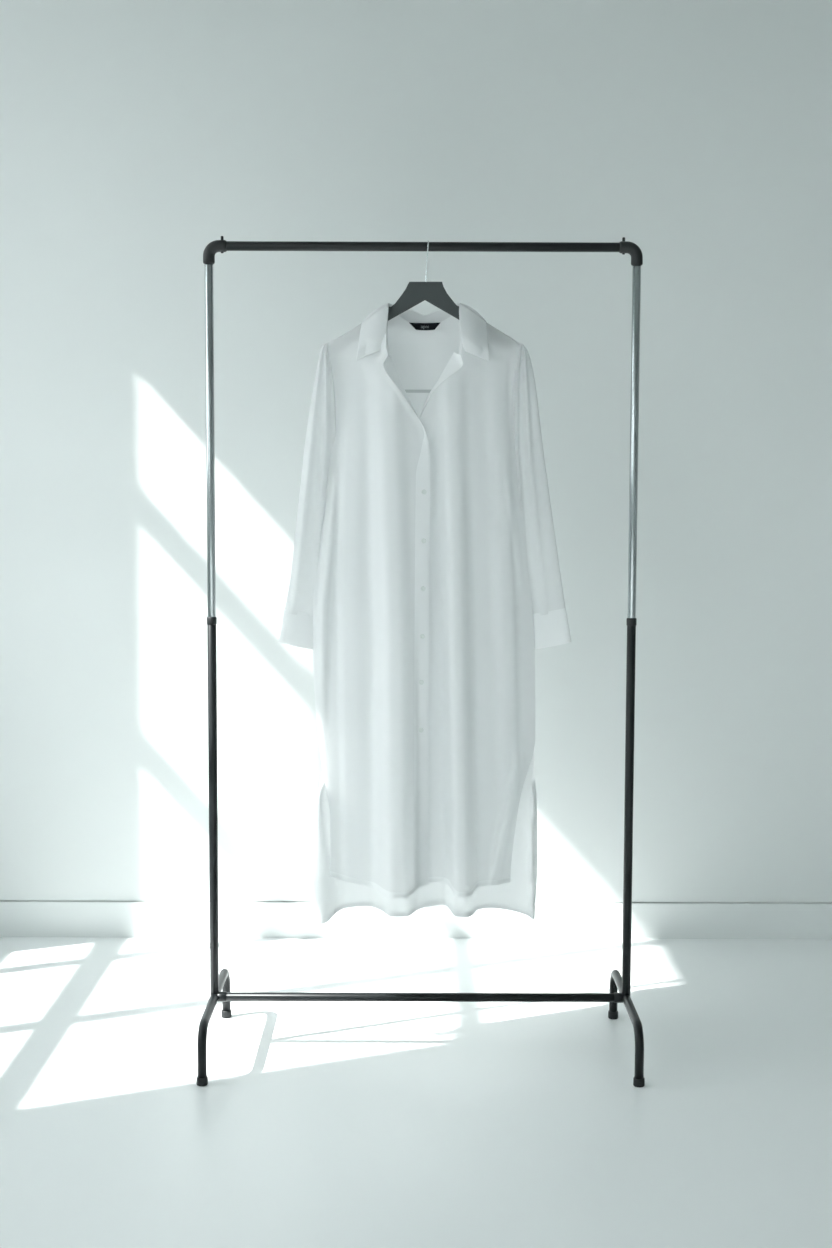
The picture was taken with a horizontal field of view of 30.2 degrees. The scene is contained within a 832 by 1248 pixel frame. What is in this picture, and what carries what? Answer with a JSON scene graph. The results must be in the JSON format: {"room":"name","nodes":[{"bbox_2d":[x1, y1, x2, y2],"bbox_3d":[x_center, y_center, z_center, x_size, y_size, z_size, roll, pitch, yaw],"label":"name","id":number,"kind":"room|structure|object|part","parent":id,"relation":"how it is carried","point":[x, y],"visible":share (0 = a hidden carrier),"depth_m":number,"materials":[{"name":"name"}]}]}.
{"room":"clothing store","nodes":[
{"label":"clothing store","id":0,"kind":"room"},
{"bbox_2d":[0,0,831,902],"bbox_3d":[1.163,-0.953,4.058,6.300,3.600,0.120,0,5,0],"label":"wall","id":1,"kind":"structure","parent":0,"point":[136,136],"depth_m":4.02,"materials":[{"name":"paint"}]},
{"bbox_2d":[0,901,831,938],"bbox_3d":[1.158,0.798,4.142,6.100,0.096,0.013,0,5,0],"label":"baseboard","id":2,"kind":"structure","parent":1,"relation":"attached to","point":[142,919],"depth_m":4.13,"materials":[{"name":"paint"}]},
{"bbox_2d":[0,937,831,1247],"bbox_3d":[1.161,1.139,1.351,6.300,0.120,5.860,0,5,0],"label":"floor","id":3,"kind":"structure","parent":0,"point":[314,1124],"depth_m":3.04,"materials":[{"name":"paint"}]},
{"bbox_2d":[196,236,644,1087],"bbox_3d":[0.012,0.059,3.237,0.904,1.713,0.427,0,5,0],"label":"clothing rack","id":4,"kind":"object","parent":3,"relation":"on","point":[219,982],"visible":1,"depth_m":3.22,"materials":[{"name":"black metal"}]},
{"bbox_3d":[-0.427,-0.306,3.207,0.017,0.884,0.017,0,5,0],"label":"post","id":5,"kind":"part","parent":4,"relation":"part of","materials":[{"name":"metal"}]},
{"bbox_3d":[-0.429,0.392,3.264,0.018,0.813,0.018,0,5,0],"label":"post","id":6,"kind":"part","parent":4,"relation":"part of","materials":[{"name":"black metal"}]},
{"bbox_3d":[-0.431,0.848,3.302,0.018,0.120,0.422,0,5,0],"label":"leg","id":7,"kind":"part","parent":4,"relation":"part of","materials":[{"name":"black metal"}]},
{"bbox_2d":[388,240,458,320],"bbox_3d":[0.019,-0.675,3.176,0.359,0.226,0.025,0,5,0],"label":"clothes hanger","id":8,"kind":"object","parent":4,"relation":"hanging from","point":[415,293],"visible":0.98,"depth_m":3.17,"materials":[{"name":"black plastic"}]},
{"bbox_2d":[279,303,571,924],"bbox_3d":[0.019,-0.013,3.216,0.617,1.301,0.168,0,5,0],"label":"dress","id":9,"kind":"object","parent":8,"relation":"hanging from","point":[425,584],"visible":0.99,"depth_m":3.20,"materials":[{"name":"white fabric"}]},
{"bbox_3d":[-0.096,-0.047,3.197,0.245,1.217,0.081,2,5,23],"label":"panel","id":10,"kind":"part","parent":9,"relation":"part of","materials":[{"name":"white fabric"}]},
{"bbox_3d":[0.125,-0.044,3.186,0.257,1.218,0.094,0,5,0],"label":"panel","id":11,"kind":"part","parent":9,"relation":"part of","materials":[{"name":"white fabric"}]},
{"bbox_3d":[0.449,0.850,3.304,0.018,0.120,0.422,0,5,0],"label":"leg","id":12,"kind":"part","parent":4,"relation":"part of","materials":[{"name":"black metal"}]},
{"bbox_3d":[0.451,0.395,3.266,0.018,0.813,0.018,0,5,0],"label":"post","id":13,"kind":"part","parent":4,"relation":"part of","materials":[{"name":"black metal"}]},
{"bbox_3d":[0.453,-0.303,3.208,0.017,0.884,0.017,0,5,0],"label":"post","id":14,"kind":"part","parent":4,"relation":"part of","materials":[{"name":"metal"}]}
]}

